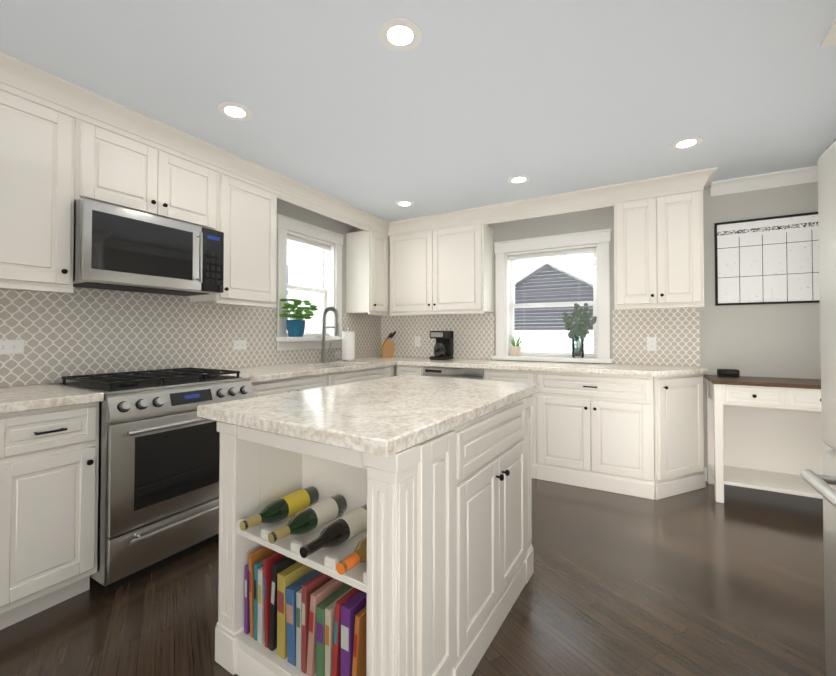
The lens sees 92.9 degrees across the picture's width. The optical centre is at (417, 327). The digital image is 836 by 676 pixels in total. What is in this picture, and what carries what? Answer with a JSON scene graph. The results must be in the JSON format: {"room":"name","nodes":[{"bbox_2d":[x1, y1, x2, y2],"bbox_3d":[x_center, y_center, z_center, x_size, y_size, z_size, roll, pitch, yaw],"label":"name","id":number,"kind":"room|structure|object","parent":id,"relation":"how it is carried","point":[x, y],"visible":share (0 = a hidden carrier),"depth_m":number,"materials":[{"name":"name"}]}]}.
{"room":"kitchen","nodes":[
{"label":"kitchen","id":0,"kind":"room"},
{"bbox_2d":[0,198,378,387],"bbox_3d":[-1.973,0.021,2.320,0.160,2.400,6.170,-1,-1,30],"label":"wall","id":1,"kind":"structure","parent":0,"point":[291,210],"depth_m":3.85,"materials":[{"name":"grey paint"}]},
{"bbox_2d":[0,90,74,292],"bbox_3d":[-1.922,-0.615,1.891,0.360,0.882,0.366,-1,-1,30],"label":"upper cabinet","id":2,"kind":"object","parent":1,"relation":"attached to","point":[37,158],"visible":1,"depth_m":1.85,"materials":[{"name":"white paint"}]},
{"bbox_2d":[74,118,216,229],"bbox_3d":[-1.642,-0.844,2.384,0.360,0.408,0.757,-1,-1,30],"label":"upper cabinet","id":3,"kind":"object","parent":1,"relation":"attached to","point":[114,169],"visible":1,"depth_m":2.23,"materials":[{"name":"white paint"}]},
{"bbox_2d":[73,199,223,295],"bbox_3d":[-1.605,-0.429,2.357,0.440,0.409,0.753,-1,-1,30],"label":"over-the-range microwave","id":4,"kind":"object","parent":3,"relation":"attached to","point":[119,248],"visible":1,"depth_m":2.18,"materials":[{"name":"silver metal"}]},
{"bbox_2d":[0,287,380,386],"bbox_3d":[-1.529,0.046,2.922,0.010,0.526,4.338,-1,-1,30],"label":"backsplash","id":5,"kind":"structure","parent":1,"relation":"attached to","point":[82,331],"depth_m":2.48,"materials":[{"name":"beige tile"}]},
{"bbox_2d":[0,340,23,354],"bbox_3d":[-2.052,0.096,1.989,0.008,0.072,0.116,-1,-1,30],"label":"electrical outlet","id":6,"kind":"object","parent":5,"relation":"attached to","point":[11,346],"visible":1,"depth_m":2.00,"materials":[{"name":"white plastic"}]},
{"bbox_2d":[233,340,245,349],"bbox_3d":[-1.401,0.134,3.125,0.008,0.072,0.116,-1,-1,30],"label":"electrical outlet","id":7,"kind":"object","parent":5,"relation":"attached to","point":[239,344],"visible":1,"depth_m":3.12,"materials":[{"name":"white plastic"}]},
{"bbox_2d":[189,172,276,307],"bbox_3d":[-1.330,-0.599,2.926,0.360,0.882,0.496,-1,-1,30],"label":"upper cabinet","id":8,"kind":"object","parent":1,"relation":"attached to","point":[246,219],"visible":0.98,"depth_m":2.83,"materials":[{"name":"white paint"}]},
{"bbox_2d":[277,195,368,231],"bbox_3d":[-0.808,-1.019,3.605,0.020,0.020,1.186,-1,-1,30],"label":"valance","id":9,"kind":"object","parent":8,"relation":"attached to","point":[317,211],"visible":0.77,"depth_m":3.49,"materials":[{"name":"white paint"}]},
{"bbox_2d":[276,214,343,350],"bbox_3d":[-1.027,-0.390,3.830,0.312,1.190,0.870,-1,-1,30],"label":"window","id":10,"kind":"structure","parent":1,"relation":"in","point":[330,279],"depth_m":3.87,"materials":[{"name":"white wood"}]},
{"bbox_2d":[279,298,318,336],"bbox_3d":[-1.048,-0.089,3.493,0.240,0.334,0.374,-1,-1,30],"label":"potted plant","id":11,"kind":"object","parent":10,"relation":"on","point":[296,327],"visible":1,"depth_m":3.45,"materials":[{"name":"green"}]},
{"bbox_2d":[346,230,389,315],"bbox_3d":[-0.454,-0.574,4.455,0.360,0.882,0.648,-1,-1,30],"label":"upper cabinet","id":12,"kind":"object","parent":1,"relation":"attached to","point":[367,270],"visible":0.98,"depth_m":4.20,"materials":[{"name":"white paint"}]},
{"bbox_2d":[0,478,825,675],"bbox_3d":[-0.168,1.234,1.267,4.320,0.060,6.170,-1,-1,30],"label":"floor","id":13,"kind":"structure","parent":0,"point":[700,582],"depth_m":1.73,"materials":[{"name":"brown wood"}]},
{"bbox_2d":[0,402,98,629],"bbox_3d":[-1.784,0.774,1.788,0.643,0.878,0.366,-1,-1,30],"label":"base cabinet","id":14,"kind":"object","parent":13,"relation":"on","point":[49,462],"visible":0.98,"depth_m":1.65,"materials":[{"name":"white paint"}]},
{"bbox_2d":[51,367,253,592],"bbox_3d":[-1.458,0.741,2.255,0.746,0.958,0.756,-1,-1,30],"label":"range","id":15,"kind":"object","parent":13,"relation":"on","point":[158,475],"visible":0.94,"depth_m":1.97,"materials":[{"name":"silver metal"}]},
{"bbox_2d":[251,374,326,396],"bbox_3d":[-1.131,0.792,2.929,0.643,0.878,0.731,-1,-1,30],"label":"base cabinet","id":16,"kind":"object","parent":13,"relation":"on","point":[265,388],"visible":0.12,"depth_m":2.77,"materials":[{"name":"white paint"}]},
{"bbox_2d":[327,366,390,385],"bbox_3d":[-0.726,0.803,3.639,0.642,0.878,0.900,-1,-1,30],"label":"base cabinet","id":17,"kind":"object","parent":13,"relation":"on","point":[339,378],"visible":0.1,"depth_m":3.44,"materials":[{"name":"white paint"}]},
{"bbox_2d":[215,395,533,675],"bbox_3d":[-0.075,0.772,1.709,0.886,0.878,1.203,-1,-1,30],"label":"kitchen island","id":18,"kind":"object","parent":13,"relation":"on","point":[442,576],"visible":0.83,"depth_m":1.34,"materials":[{"name":"white paint"}]},
{"bbox_2d":[244,564,249,633],"bbox_3d":[-0.561,0.964,1.478,0.017,0.236,0.178,-1,-1,33],"label":"book","id":19,"kind":"object","parent":18,"relation":"in","point":[246,617],"visible":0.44,"depth_m":1.40,"materials":[{"name":"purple paper"}]},
{"bbox_2d":[257,567,264,643],"bbox_3d":[-0.490,0.957,1.445,0.024,0.248,0.199,-1,-1,33],"label":"book","id":20,"kind":"object","parent":18,"relation":"in","point":[260,631],"visible":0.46,"depth_m":1.36,"materials":[{"name":"grey paper"}]},
{"bbox_2d":[248,546,275,637],"bbox_3d":[-0.537,0.940,1.467,0.030,0.283,0.184,-1,-1,33],"label":"book","id":21,"kind":"object","parent":18,"relation":"in","point":[260,554],"visible":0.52,"depth_m":1.39,"materials":[{"name":"brown paper"}]},
{"bbox_2d":[254,552,275,640],"bbox_3d":[-0.499,0.952,1.475,0.018,0.258,0.240,-1,-1,33],"label":"book","id":22,"kind":"object","parent":18,"relation":"in","point":[258,565],"visible":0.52,"depth_m":1.37,"materials":[{"name":"teal paper"}]},
{"bbox_2d":[263,552,285,647],"bbox_3d":[-0.454,0.937,1.446,0.041,0.289,0.240,-1,-1,30],"label":"book","id":23,"kind":"object","parent":18,"relation":"in","point":[269,561],"visible":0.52,"depth_m":1.35,"materials":[{"name":"red paper"}]},
{"bbox_2d":[240,486,318,530],"bbox_3d":[-0.506,0.669,1.468,0.076,0.074,0.314,-1,-1,33],"label":"wine bottle","id":24,"kind":"object","parent":18,"relation":"in","point":[284,507],"visible":1,"depth_m":1.45,"materials":[{"name":"green glass"}]},
{"bbox_2d":[268,556,297,650],"bbox_3d":[-0.436,0.935,1.403,0.041,0.291,0.186,-1,-1,33],"label":"book","id":25,"kind":"object","parent":18,"relation":"in","point":[282,564],"visible":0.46,"depth_m":1.33,"materials":[{"name":"black paper"}]},
{"bbox_2d":[277,562,313,658],"bbox_3d":[-0.393,0.947,1.390,0.049,0.266,0.213,-1,-1,30],"label":"book","id":26,"kind":"object","parent":18,"relation":"in","point":[290,575],"visible":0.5,"depth_m":1.30,"materials":[{"name":"yellow paper"}]},
{"bbox_2d":[296,588,301,670],"bbox_3d":[-0.331,0.959,1.329,0.022,0.240,0.176,-1,-1,33],"label":"book","id":27,"kind":"object","parent":18,"relation":"in","point":[299,629],"visible":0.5,"depth_m":1.25,"materials":[{"name":"grey paper"}]},
{"bbox_2d":[286,569,320,665],"bbox_3d":[-0.360,0.962,1.355,0.059,0.235,0.191,-1,-1,30],"label":"book","id":28,"kind":"object","parent":18,"relation":"in","point":[293,589],"visible":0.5,"depth_m":1.28,"materials":[{"name":"blue paper"}]},
{"bbox_2d":[268,494,346,543],"bbox_3d":[-0.378,0.668,1.386,0.083,0.074,0.315,-1,-1,30],"label":"wine bottle","id":29,"kind":"object","parent":18,"relation":"in","point":[314,516],"visible":1,"depth_m":1.37,"materials":[{"name":"green glass"}]},
{"bbox_2d":[301,572,332,673],"bbox_3d":[-0.312,0.944,1.315,0.028,0.269,0.173,-1,-1,30],"label":"book","id":30,"kind":"object","parent":18,"relation":"in","point":[314,584],"visible":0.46,"depth_m":1.25,"materials":[{"name":"red paper"}]},
{"bbox_2d":[306,578,345,675],"bbox_3d":[-0.267,0.952,1.324,0.040,0.254,0.238,-1,-1,33],"label":"book","id":31,"kind":"object","parent":18,"relation":"in","point":[325,591],"visible":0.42,"depth_m":1.23,"materials":[{"name":"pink paper"}]},
{"bbox_2d":[300,503,366,557],"bbox_3d":[-0.255,0.667,1.306,0.076,0.074,0.314,-1,-1,33],"label":"wine bottle","id":32,"kind":"object","parent":18,"relation":"in","point":[343,528],"visible":0.83,"depth_m":1.27,"materials":[{"name":"black glass"}]},
{"bbox_2d":[316,584,351,675],"bbox_3d":[-0.244,0.965,1.286,0.044,0.226,0.199,-1,-1,30],"label":"book","id":33,"kind":"object","parent":18,"relation":"in","point":[320,634],"visible":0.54,"depth_m":1.21,"materials":[{"name":"green paper"}]},
{"bbox_2d":[325,587,353,675],"bbox_3d":[-0.214,0.961,1.276,0.022,0.234,0.214,-1,-1,33],"label":"book","id":34,"kind":"object","parent":18,"relation":"in","point":[329,621],"visible":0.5,"depth_m":1.19,"materials":[{"name":"beige paper"}]},
{"bbox_2d":[332,587,358,675],"bbox_3d":[-0.188,0.944,1.257,0.036,0.269,0.210,-1,-1,33],"label":"book","id":35,"kind":"object","parent":18,"relation":"in","point":[336,664],"visible":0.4,"depth_m":1.17,"materials":[{"name":"red paper"}]},
{"bbox_2d":[336,535,366,574],"bbox_3d":[-0.126,0.665,1.224,0.083,0.074,0.315,-1,-1,30],"label":"wine bottle","id":36,"kind":"object","parent":18,"relation":"in","point":[353,559],"visible":0.44,"depth_m":1.13,"materials":[{"name":"brown glass"}]},
{"bbox_2d":[341,590,366,675],"bbox_3d":[-0.158,0.945,1.232,0.046,0.266,0.202,-1,-1,30],"label":"book","id":37,"kind":"object","parent":18,"relation":"in","point":[353,605],"visible":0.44,"depth_m":1.15,"materials":[{"name":"purple paper"}]},
{"bbox_2d":[352,606,366,675],"bbox_3d":[-0.129,0.948,1.206,0.044,0.259,0.190,-1,-1,30],"label":"book","id":38,"kind":"object","parent":18,"relation":"in","point":[359,660],"visible":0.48,"depth_m":1.13,"materials":[{"name":"brown paper"}]},
{"bbox_2d":[197,375,539,456],"bbox_3d":[-0.081,0.311,1.773,0.940,0.043,1.379,-1,-1,30],"label":"island countertop","id":39,"kind":"structure","parent":18,"relation":"on","point":[386,416],"depth_m":1.40,"materials":[{"name":"stone"}]},
{"bbox_2d":[391,365,396,376],"bbox_3d":[-0.358,0.814,4.350,0.608,0.878,0.696,-1,-1,30],"label":"base cabinet","id":40,"kind":"object","parent":13,"relation":"on","point":[393,370],"depth_m":3.95,"materials":[{"name":"white paint"}]},
{"bbox_2d":[397,365,423,375],"bbox_3d":[0.053,0.810,4.101,0.306,0.878,0.643,-1,-1,30],"label":"base cabinet","id":41,"kind":"object","parent":13,"relation":"on","point":[409,370],"visible":0.12,"depth_m":3.86,"materials":[{"name":"white paint"}]},
{"bbox_2d":[423,366,483,379],"bbox_3d":[0.453,0.808,3.878,0.606,0.876,0.708,-1,-1,30],"label":"dishwasher","id":42,"kind":"object","parent":13,"relation":"on","point":[465,373],"visible":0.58,"depth_m":3.62,"materials":[{"name":"silver metal"}]},
{"bbox_2d":[484,369,535,478],"bbox_3d":[0.911,0.802,3.610,0.446,0.878,0.643,-1,-1,30],"label":"base cabinet","id":43,"kind":"object","parent":13,"relation":"on","point":[512,376],"visible":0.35,"depth_m":3.30,"materials":[{"name":"white paint"}]},
{"bbox_2d":[536,372,654,499],"bbox_3d":[1.467,0.797,3.292,0.833,0.878,0.643,-1,-1,30],"label":"base cabinet","id":44,"kind":"object","parent":13,"relation":"on","point":[595,431],"visible":1,"depth_m":3.02,"materials":[{"name":"white paint"}]},
{"bbox_2d":[397,358,707,376],"bbox_3d":[1.058,0.341,3.565,2.543,0.040,0.662,-1,-1,30],"label":"countertop","id":45,"kind":"structure","parent":44,"relation":"on","point":[615,369],"depth_m":3.26,"materials":[{"name":"stone"}]},
{"bbox_2d":[429,331,453,359],"bbox_3d":[0.256,0.179,4.157,0.200,0.300,0.222,-1,-1,30],"label":"coffee maker","id":46,"kind":"object","parent":45,"relation":"on","point":[444,347],"visible":1,"depth_m":4.09,"materials":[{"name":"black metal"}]},
{"bbox_2d":[654,374,704,499],"bbox_3d":[2.001,0.793,3.036,0.342,0.878,0.633,-1,-1,30],"label":"base cabinet","id":47,"kind":"object","parent":13,"relation":"on","point":[678,439],"visible":1,"depth_m":2.94,"materials":[{"name":"white paint"}]},
{"bbox_2d":[704,375,833,502],"bbox_3d":[2.533,0.799,2.800,0.785,0.859,0.477,-1,-1,30],"label":"desk","id":48,"kind":"object","parent":13,"relation":"on","point":[764,433],"visible":0.81,"depth_m":2.89,"materials":[{"name":"white paint"}]},
{"bbox_2d":[717,369,739,376],"bbox_3d":[2.387,0.345,3.056,0.130,0.056,0.072,-1,-1,30],"label":"radio","id":49,"kind":"object","parent":48,"relation":"on","point":[728,372],"visible":1,"depth_m":3.03,"materials":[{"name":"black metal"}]},
{"bbox_2d":[801,139,835,675],"bbox_3d":[1.248,0.326,0.620,0.785,1.737,0.910,-1,-1,30],"label":"refrigerator","id":50,"kind":"object","parent":13,"relation":"on","point":[824,484],"visible":1,"depth_m":1.11,"materials":[{"name":"grey metal"}]},
{"bbox_3d":[-2.096,0.765,1.245,0.643,0.878,0.883,-1,-1,30],"label":"base cabinet","id":51,"kind":"object","parent":13,"relation":"on","visible":0},
{"bbox_2d":[0,356,422,413],"bbox_3d":[-1.246,0.328,2.761,0.652,0.040,4.347,-1,-1,30],"label":"countertop","id":52,"kind":"structure","parent":51,"relation":"on","point":[13,399],"depth_m":2.05,"materials":[{"name":"stone"}]},
{"bbox_2d":[320,307,338,362],"bbox_3d":[-0.801,0.062,3.670,0.214,0.518,0.104,-1,-1,30],"label":"faucet","id":53,"kind":"object","parent":52,"relation":"on","point":[323,338],"visible":1,"depth_m":3.67,"materials":[{"name":"silver metal"}]},
{"bbox_2d":[333,350,338,361],"bbox_3d":[-0.787,0.269,3.820,0.068,0.111,0.034,-1,-1,30],"label":"soap dispenser","id":54,"kind":"object","parent":52,"relation":"on","point":[334,358],"visible":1,"depth_m":3.82,"materials":[{"name":"silver metal"}]},
{"bbox_2d":[341,327,355,360],"bbox_3d":[-0.688,0.157,3.927,0.150,0.337,0.150,-1,-1,30],"label":"paper towel roll","id":55,"kind":"object","parent":52,"relation":"on","point":[348,345],"visible":1,"depth_m":3.87,"materials":[{"name":"white paper"}]},
{"bbox_2d":[381,331,395,357],"bbox_3d":[-0.334,0.186,4.547,0.161,0.299,0.100,0,-1,-15],"label":"knife block","id":56,"kind":"object","parent":52,"relation":"on","point":[387,347],"visible":1,"depth_m":4.50,"materials":[{"name":"brown wood"}]},
{"bbox_2d":[0,0,835,221],"bbox_3d":[-0.168,-1.235,1.306,4.320,0.080,6.170,-1,-1,30],"label":"ceiling","id":57,"kind":"structure","parent":0,"point":[465,104],"depth_m":1.93,"materials":[{"name":"white paint"}]},
{"bbox_2d":[0,51,391,236],"bbox_3d":[-1.333,-1.110,2.628,0.117,0.129,4.149,-1,-1,30],"label":"crown molding","id":58,"kind":"structure","parent":57,"relation":"attached to","point":[25,80],"depth_m":2.29,"materials":[{"name":"white paint"}]},
{"bbox_2d":[217,102,251,120],"bbox_3d":[-0.999,-1.178,2.167,0.176,0.006,0.176,-1,-1,30],"label":"recessed light","id":59,"kind":"object","parent":57,"relation":"in","point":[234,111],"visible":1,"depth_m":2.16,"materials":[{"name":"white"}]},
{"bbox_2d":[379,18,421,50],"bbox_3d":[-0.072,-1.187,1.613,0.176,0.006,0.176,-1,-1,30],"label":"recessed light","id":60,"kind":"object","parent":57,"relation":"in","point":[399,34],"visible":1,"depth_m":1.61,"materials":[{"name":"white"}]},
{"bbox_2d":[395,200,413,206],"bbox_3d":[-0.125,-1.154,3.694,0.176,0.006,0.176,-1,-1,30],"label":"recessed light","id":61,"kind":"object","parent":57,"relation":"in","point":[403,203],"visible":1,"depth_m":3.69,"materials":[{"name":"white"}]},
{"bbox_2d":[507,175,529,183],"bbox_3d":[0.792,-1.163,3.123,0.176,0.006,0.176,-1,-1,30],"label":"recessed light","id":62,"kind":"object","parent":57,"relation":"in","point":[520,179],"visible":1,"depth_m":3.11,"materials":[{"name":"white"}]},
{"bbox_2d":[392,167,717,235],"bbox_3d":[0.968,-1.093,3.650,2.857,0.129,0.130,-1,-1,30],"label":"crown molding","id":63,"kind":"structure","parent":57,"relation":"attached to","point":[698,180],"depth_m":3.44,"materials":[{"name":"white paint"}]},
{"bbox_2d":[670,137,702,149],"bbox_3d":[1.709,-1.172,2.530,0.176,0.006,0.176,-1,-1,30],"label":"recessed light","id":64,"kind":"object","parent":57,"relation":"in","point":[686,143],"visible":1,"depth_m":2.53,"materials":[{"name":"white"}]},
{"bbox_2d":[820,19,835,47],"bbox_3d":[1.336,-1.136,0.940,0.109,0.129,1.604,-1,-1,30],"label":"crown molding","id":65,"kind":"structure","parent":57,"relation":"attached to","point":[830,38],"depth_m":1.60,"materials":[{"name":"white paint"}]},
{"bbox_2d":[388,182,820,466],"bbox_3d":[1.395,0.045,3.854,4.160,2.400,0.160,-1,-1,30],"label":"wall","id":66,"kind":"structure","parent":0,"point":[772,340],"depth_m":3.12,"materials":[{"name":"grey paint"}]},
{"bbox_2d":[389,222,493,315],"bbox_3d":[0.224,-0.578,4.232,1.098,0.882,0.360,-1,-1,30],"label":"upper cabinet","id":67,"kind":"object","parent":66,"relation":"attached to","point":[449,270],"visible":1,"depth_m":4.06,"materials":[{"name":"white paint"}]},
{"bbox_2d":[484,203,613,224],"bbox_3d":[1.134,-1.019,3.582,1.131,0.020,0.020,-1,-1,30],"label":"valance","id":68,"kind":"object","parent":67,"relation":"attached to","point":[554,213],"visible":1,"depth_m":3.54,"materials":[{"name":"white paint"}]},
{"bbox_2d":[381,307,699,366],"bbox_3d":[0.923,0.083,4.025,3.169,0.487,0.010,-1,-1,30],"label":"backsplash","id":69,"kind":"structure","parent":66,"relation":"attached to","point":[675,332],"depth_m":3.52,"materials":[{"name":"beige tile"}]},
{"bbox_2d":[415,337,419,346],"bbox_3d":[-0.006,0.156,4.545,0.072,0.116,0.008,-1,-1,30],"label":"electrical outlet","id":70,"kind":"object","parent":69,"relation":"attached to","point":[417,341],"visible":1,"depth_m":4.54,"materials":[{"name":"white plastic"}]},
{"bbox_2d":[647,337,656,350],"bbox_3d":[1.998,0.138,3.397,0.072,0.116,0.008,-1,-1,30],"label":"electrical outlet","id":71,"kind":"object","parent":69,"relation":"attached to","point":[651,344],"visible":1,"depth_m":3.40,"materials":[{"name":"white plastic"}]},
{"bbox_2d":[492,229,612,362],"bbox_3d":[1.290,-0.282,3.877,1.100,1.205,0.237,-1,-1,30],"label":"window","id":72,"kind":"structure","parent":66,"relation":"in","point":[506,259],"depth_m":3.85,"materials":[{"name":"white wood"}]},
{"bbox_2d":[510,335,522,355],"bbox_3d":[0.986,0.172,3.963,0.168,0.216,0.128,-1,-1,30],"label":"plant","id":73,"kind":"object","parent":72,"relation":"on","point":[516,350],"visible":1,"depth_m":3.94,"materials":[{"name":"green plant"}]},
{"bbox_2d":[562,303,596,357],"bbox_3d":[1.491,0.024,3.662,0.302,0.503,0.141,-1,-1,30],"label":"eucalyptus","id":74,"kind":"object","parent":72,"relation":"on","point":[578,328],"visible":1,"depth_m":3.64,"materials":[{"name":"green plant"}]},
{"bbox_2d":[614,190,703,309],"bbox_3d":[1.948,-0.594,3.245,0.605,0.882,0.360,-1,-1,30],"label":"upper cabinet","id":75,"kind":"object","parent":66,"relation":"attached to","point":[658,252],"visible":1,"depth_m":3.11,"materials":[{"name":"white paint"}]},
{"bbox_2d":[704,467,706,480],"bbox_3d":[2.640,1.177,3.020,0.789,0.110,0.017,-1,-1,30],"label":"baseboard","id":76,"kind":"structure","parent":66,"relation":"attached to","point":[705,470],"depth_m":3.19,"materials":[{"name":"white wood"}]},
{"bbox_2d":[710,165,817,196],"bbox_3d":[2.650,-1.118,3.026,0.680,0.100,0.060,-1,-1,30],"label":"crown molding","id":77,"kind":"structure","parent":66,"relation":"attached to","point":[771,180],"depth_m":3.00,"materials":[{"name":"white wood"}]},
{"bbox_2d":[714,212,819,305],"bbox_3d":[2.686,-0.513,3.019,0.692,0.662,0.016,-1,-1,30],"label":"calendar","id":78,"kind":"object","parent":66,"relation":"attached to","point":[771,260],"visible":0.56,"depth_m":3.03,"materials":[{"name":"white paper"}]},
{"label":"outside","id":79,"kind":"structure","parent":0,"visible":0},
{"bbox_2d":[515,254,592,286],"bbox_3d":[14.448,-6.955,22.904,36.000,23.000,0.100,-1,-1,30],"label":"sky","id":80,"kind":"structure","parent":79,"point":[562,260],"depth_m":25.50,"materials":[{"name":"white"}]},
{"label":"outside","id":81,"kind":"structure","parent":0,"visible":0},
{"bbox_2d":[287,243,321,332],"bbox_3d":[-3.972,-0.709,6.789,0.140,10.000,10.000,-1,-1,30],"label":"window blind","id":82,"kind":"structure","parent":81,"point":[317,321],"depth_m":9.17,"materials":[{"name":"white fabric"}]},
{"bbox_2d":[514,260,592,352],"bbox_3d":[9.569,-2.710,16.118,12.586,14.296,14.191,-1,-1,30],"label":"house","id":83,"kind":"structure","parent":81,"point":[527,318],"depth_m":11.61,"materials":[{"name":"grey"}]}
]}

